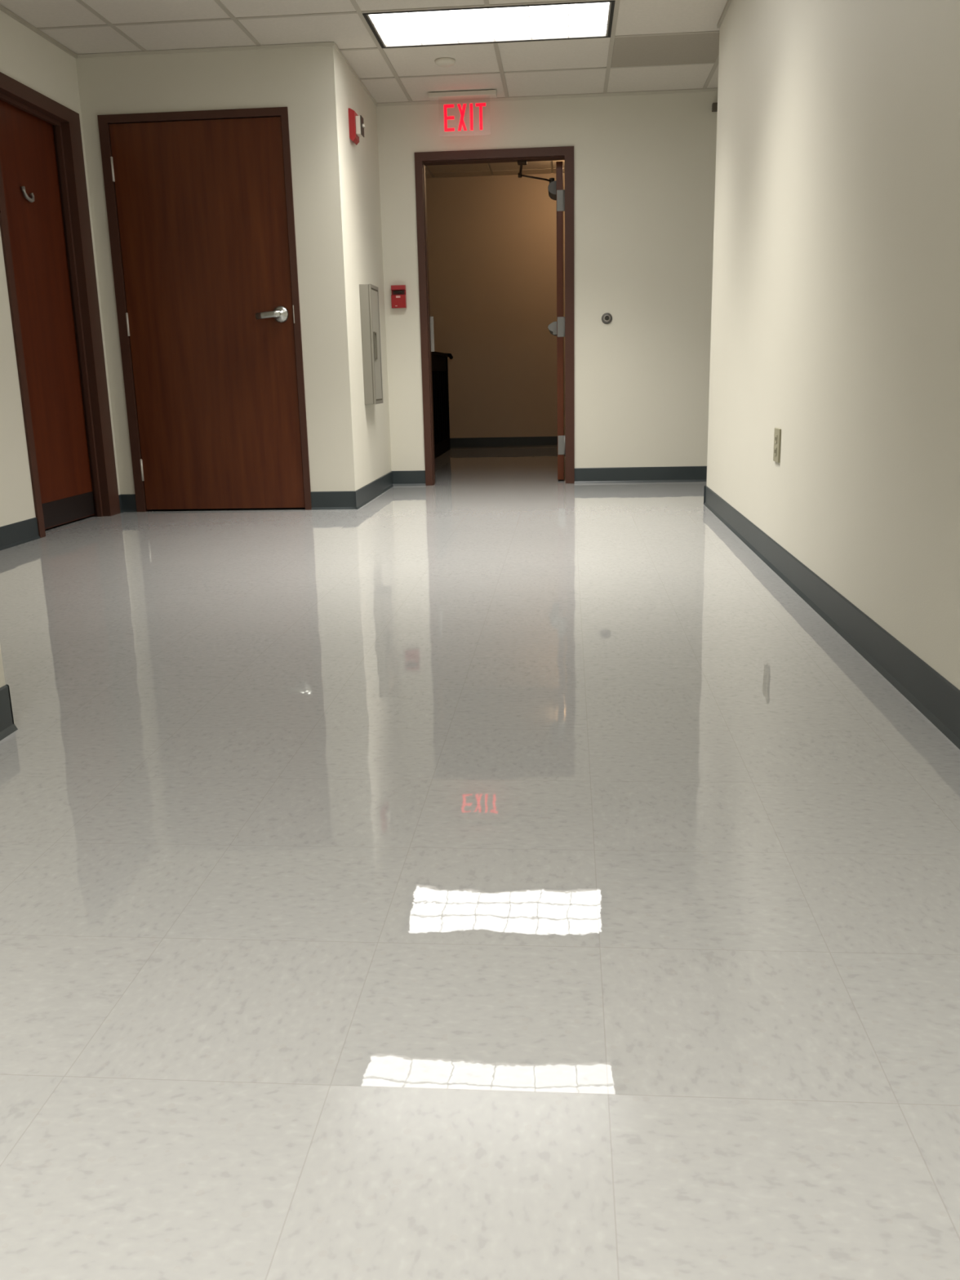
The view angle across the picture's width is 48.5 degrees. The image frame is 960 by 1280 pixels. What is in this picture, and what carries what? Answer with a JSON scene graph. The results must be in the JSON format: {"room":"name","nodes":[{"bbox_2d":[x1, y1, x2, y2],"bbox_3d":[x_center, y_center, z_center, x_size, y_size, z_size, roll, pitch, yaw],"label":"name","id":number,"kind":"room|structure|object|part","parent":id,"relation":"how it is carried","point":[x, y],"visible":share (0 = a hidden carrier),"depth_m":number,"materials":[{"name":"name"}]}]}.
{"room":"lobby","nodes":[
{"label":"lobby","id":0,"kind":"room"},
{"bbox_2d":[0,646,5,687],"bbox_3d":[-1.492,-0.098,-1.851,0.120,2.680,8.231,0,14,5],"label":"wall","id":1,"kind":"structure","parent":0,"point":[2,682],"depth_m":2.41,"materials":[{"name":"paint"}]},
{"bbox_2d":[0,684,17,740],"bbox_3d":[-1.695,1.149,-1.516,0.613,0.108,8.244,0,14,5],"label":"baseboard","id":2,"kind":"structure","parent":1,"relation":"attached to","point":[7,726],"depth_m":2.41,"materials":[{"name":"rubber"}]},
{"bbox_2d":[0,10,120,526],"bbox_3d":[-2.450,-1.604,4.303,0.120,2.680,4.247,0,14,5],"label":"wall","id":3,"kind":"structure","parent":0,"point":[28,58],"depth_m":5.32,"materials":[{"name":"paint"}]},
{"bbox_2d":[0,4,77,58],"bbox_3d":[-2.414,-2.757,3.949,0.014,0.018,4.127,0,14,5],"label":"trim","id":4,"kind":"structure","parent":3,"relation":"attached to","point":[2,8],"depth_m":5.49,"materials":[{"name":"beige"}]},
{"bbox_2d":[0,71,120,537],"bbox_3d":[-2.325,-1.736,5.744,0.132,2.237,1.020,0,14,5],"label":"door","id":5,"kind":"structure","parent":3,"relation":"in","point":[46,230],"depth_m":5.84,"materials":[{"name":"wood"}]},
{"bbox_3d":[-2.330,-0.723,5.959,0.003,0.132,0.785,0,14,5],"label":"kick plate","id":6,"kind":"part","parent":5,"relation":"part of","materials":[{"name":"brown metal"}]},
{"bbox_2d":[0,494,123,551],"bbox_3d":[-2.360,-0.342,4.549,0.013,0.108,4.127,0,14,5],"label":"baseboard","id":7,"kind":"structure","parent":3,"relation":"attached to","point":[18,533],"depth_m":5.32,"materials":[{"name":"rubber"}]},
{"bbox_2d":[75,43,335,494],"bbox_3d":[-1.560,-2.105,6.238,1.338,2.680,0.120,0,14,5],"label":"wall","id":8,"kind":"structure","parent":0,"point":[279,77],"depth_m":5.99,"materials":[{"name":"paint"}]},
{"bbox_2d":[97,106,311,511],"bbox_3d":[-1.586,-1.879,6.251,1.089,2.237,0.168,0,14,5],"label":"door","id":9,"kind":"structure","parent":8,"relation":"in","point":[200,205],"depth_m":6.22,"materials":[{"name":"wood"}]},
{"bbox_3d":[-1.204,-1.886,6.167,0.181,0.094,0.068,0,14,5],"label":"lever handle","id":10,"kind":"part","parent":9,"relation":"part of","materials":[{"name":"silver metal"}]},
{"bbox_2d":[77,41,333,57],"bbox_3d":[-1.524,-3.257,5.882,1.444,0.018,0.006,0,14,5],"label":"trim","id":11,"kind":"structure","parent":8,"relation":"attached to","point":[330,43],"depth_m":5.88,"materials":[{"name":"beige"}]},
{"bbox_2d":[120,491,355,511],"bbox_3d":[-1.477,-0.841,6.479,1.458,0.108,0.013,0,14,5],"label":"baseboard","id":12,"kind":"structure","parent":8,"relation":"attached to","point":[319,500],"depth_m":6.43,"materials":[{"name":"rubber"}]},
{"bbox_2d":[311,41,391,491],"bbox_3d":[-0.784,-2.257,6.782,0.120,2.680,1.369,0,14,5],"label":"wall","id":13,"kind":"structure","parent":0,"point":[348,176],"depth_m":6.33,"materials":[{"name":"paint"}]},
{"bbox_2d":[332,41,377,106],"bbox_3d":[-0.747,-3.423,6.481,0.008,0.018,1.369,0,14,5],"label":"trim","id":14,"kind":"structure","parent":13,"relation":"attached to","point":[335,46],"depth_m":6.36,"materials":[{"name":"beige"}]},
{"bbox_2d":[348,107,365,145],"bbox_3d":[-0.723,-3.038,6.305,0.085,0.178,0.120,0,14,5],"label":"fire alarm strobe","id":15,"kind":"object","parent":13,"relation":"attached to","point":[357,126],"visible":1,"depth_m":6.26,"materials":[{"name":"red plastic"}]},
{"bbox_2d":[359,284,382,404],"bbox_3d":[-0.686,-1.869,6.760,0.079,0.722,0.280,0,14,5],"label":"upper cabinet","id":16,"kind":"object","parent":13,"relation":"attached to","point":[368,293],"visible":1,"depth_m":6.66,"materials":[{"name":"metal"}]},
{"bbox_3d":[-0.656,-1.847,6.686,0.008,0.165,0.070,0,14,5],"label":"pull handle","id":17,"kind":"part","parent":16,"relation":"part of","materials":[{"name":"grey metal"}]},
{"bbox_3d":[-0.658,-1.869,6.758,0.010,0.722,0.280,0,14,5],"label":"door","id":18,"kind":"part","parent":16,"relation":"part of","materials":[{"name":"metal"}]},
{"bbox_3d":[-0.655,-1.869,6.758,0.001,0.662,0.220,0,14,5],"label":"door panel","id":19,"kind":"part","parent":16,"relation":"part of","materials":[{"name":"grey metal"}]},
{"bbox_2d":[355,471,393,509],"bbox_3d":[-0.689,-1.008,7.080,0.013,0.108,1.382,0,14,5],"label":"baseboard","id":20,"kind":"structure","parent":13,"relation":"attached to","point":[374,489],"depth_m":6.96,"materials":[{"name":"rubber"}]},
{"bbox_2d":[0,0,727,103],"bbox_3d":[0.266,-1.991,0.216,9.630,0.180,14.054,0,14,5],"label":"ceiling","id":21,"kind":"structure","parent":0,"point":[582,66],"depth_m":5.74,"materials":[{"name":"tile"}]},
{"bbox_2d":[435,57,455,66],"bbox_3d":[-0.203,-3.365,6.213,0.120,0.030,0.120,0,14,5],"label":"smoke detector","id":22,"kind":"object","parent":21,"relation":"attached to","point":[442,61],"visible":1,"depth_m":6.18,"materials":[{"name":"beige plastic"}]},
{"bbox_2d":[428,89,497,131],"bbox_3d":[-0.109,-3.427,6.944,0.441,0.258,0.090,0,14,5],"label":"exit sign","id":23,"kind":"object","parent":21,"relation":"hanging from","point":[482,94],"visible":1,"depth_m":6.92,"materials":[{"name":"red plastic"}]},
{"bbox_2d":[362,0,615,48],"bbox_3d":[0.060,-3.258,5.593,1.265,0.063,0.585,0,14,5],"label":"ceiling light","id":24,"kind":"object","parent":21,"relation":"attached to","point":[584,20],"visible":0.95,"depth_m":5.62,"materials":[{"name":"white plastic"}]},
{"bbox_2d":[610,32,719,66],"bbox_3d":[1.073,-3.387,6.109,0.620,0.014,0.585,0,14,5],"label":"ceiling panel","id":25,"kind":"object","parent":21,"relation":"attached to","point":[695,48],"visible":0.76,"depth_m":6.10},
{"bbox_2d":[0,446,959,1279],"bbox_3d":[0.347,0.091,2.990,9.400,0.100,18.195,0,14,5],"label":"floor","id":26,"kind":"structure","parent":0,"point":[497,868],"depth_m":1.57,"materials":[{"name":"tile"}]},
{"bbox_2d":[431,351,453,458],"bbox_3d":[-0.436,-2.246,10.180,0.105,1.005,2.707,0,14,5],"label":"stair railing","id":27,"kind":"object","parent":26,"relation":"on","point":[439,360],"visible":0.52,"depth_m":10.81,"materials":[{"name":"black metal"}]},
{"bbox_3d":[-0.471,-2.614,10.046,0.030,0.145,2.620,0,14,5],"label":"rail","id":28,"kind":"part","parent":27,"relation":"part of","materials":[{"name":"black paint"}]},
{"bbox_3d":[-0.447,-2.702,10.067,0.105,0.064,2.707,0,14,5],"label":"handrail","id":29,"kind":"part","parent":27,"relation":"part of","materials":[{"name":"black paint"}]},
{"bbox_3d":[-0.452,-1.806,10.247,0.050,0.120,2.620,0,14,5],"label":"rail","id":30,"kind":"part","parent":27,"relation":"part of","materials":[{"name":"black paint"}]},
{"bbox_3d":[-0.360,-2.527,11.387,0.050,0.965,0.050,0,14,5],"label":"newel post","id":31,"kind":"part","parent":27,"relation":"part of","materials":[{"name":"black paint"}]},
{"bbox_2d":[425,160,564,177],"bbox_3d":[-0.063,-4.339,9.075,4.800,0.057,3.948,0,14,5],"label":"ceiling","id":32,"kind":"structure","parent":0,"point":[539,166],"depth_m":10.65,"materials":[{"name":"tile"}]},
{"bbox_2d":[425,173,565,438],"bbox_3d":[0.128,-3.510,11.370,4.800,2.860,0.120,0,14,5],"label":"wall","id":33,"kind":"structure","parent":0,"point":[492,239],"depth_m":11.28,"materials":[{"name":"paint"}]},
{"bbox_2d":[449,435,557,448],"bbox_3d":[0.153,-2.159,11.637,4.800,0.108,0.013,0,14,5],"label":"baseboard","id":34,"kind":"structure","parent":33,"relation":"attached to","point":[552,441],"depth_m":11.63,"materials":[{"name":"rubber"}]},
{"bbox_2d":[376,91,717,471],"bbox_3d":[2.203,-2.444,7.260,5.994,2.680,0.120,0,14,5],"label":"wall","id":35,"kind":"structure","parent":0,"point":[645,165],"depth_m":7.27,"materials":[{"name":"paint"}]},
{"bbox_2d":[391,284,406,308],"bbox_3d":[-0.566,-2.389,7.414,0.099,0.150,0.050,0,14,5],"label":"station","id":36,"kind":"object","parent":35,"relation":"attached to","point":[398,296],"visible":1,"depth_m":7.40,"materials":[{"name":"red plastic"}]},
{"bbox_2d":[414,146,574,485],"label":"door","id":37,"kind":"structure","parent":35,"relation":"in","point":[563,327],"depth_m":7.41,"materials":[{"name":"paint"}]},
{"bbox_3d":[-0.341,-2.190,7.627,0.024,0.242,0.018,0,14,5],"label":"strike plate","id":38,"kind":"part","parent":37,"relation":"part of","materials":[{"name":"grey metal"}]},
{"bbox_3d":[0.352,-3.257,7.413,0.136,0.102,0.393,8,17,33],"label":"closer arm","id":39,"kind":"part","parent":37,"relation":"part of","materials":[{"name":"brown metal"}]},
{"bbox_2d":[377,88,717,106],"bbox_3d":[2.231,-3.596,6.905,5.874,0.018,0.006,0,14,5],"label":"trim","id":40,"kind":"structure","parent":35,"relation":"attached to","point":[716,89],"depth_m":7.05,"materials":[{"name":"beige"}]},
{"bbox_2d":[391,466,706,485],"bbox_3d":[2.285,-1.181,7.501,5.874,0.108,0.013,0,14,5],"label":"baseboard","id":41,"kind":"structure","parent":35,"relation":"attached to","point":[677,473],"depth_m":7.61,"materials":[{"name":"rubber"}]},
{"bbox_2d":[601,312,612,324],"bbox_3d":[0.876,-2.219,7.350,0.074,0.074,0.028,0,14,5],"label":"holder","id":42,"kind":"object","parent":35,"relation":"attached to","point":[606,317],"visible":1,"depth_m":7.35,"materials":[{"name":"grey metal"}]},
{"bbox_2d":[711,102,717,111],"bbox_3d":[1.594,-3.485,6.962,0.152,0.046,0.050,0,14,5],"label":"wall box","id":43,"kind":"object","parent":35,"relation":"attached to","point":[714,105],"visible":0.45,"depth_m":6.95,"materials":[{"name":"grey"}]},
{"bbox_2d":[706,0,959,689],"bbox_3d":[0.872,-0.605,-0.027,0.120,2.680,12.379,0,14,5],"label":"wall","id":44,"kind":"structure","parent":0,"point":[835,314],"depth_m":3.14,"materials":[{"name":"paint"}]},
{"bbox_2d":[716,0,732,28],"bbox_3d":[0.779,-1.772,-0.311,0.014,0.018,12.379,0,14,5],"label":"trim","id":45,"kind":"structure","parent":44,"relation":"attached to","point":[728,2],"depth_m":5.46,"materials":[{"name":"beige"}]},
{"bbox_2d":[773,427,781,462],"bbox_3d":[1.149,-0.754,4.124,0.011,0.128,0.100,0,14,5],"label":"wall outlet","id":46,"kind":"object","parent":44,"relation":"attached to","point":[777,435],"visible":1,"depth_m":4.10,"materials":[{"name":"beige plastic"}]},
{"bbox_2d":[703,485,959,749],"bbox_3d":[2.722,0.637,0.139,3.800,0.108,12.392,0,14,5],"label":"baseboard","id":47,"kind":"structure","parent":44,"relation":"attached to","point":[936,698],"depth_m":2.95,"materials":[{"name":"rubber"}]}
]}

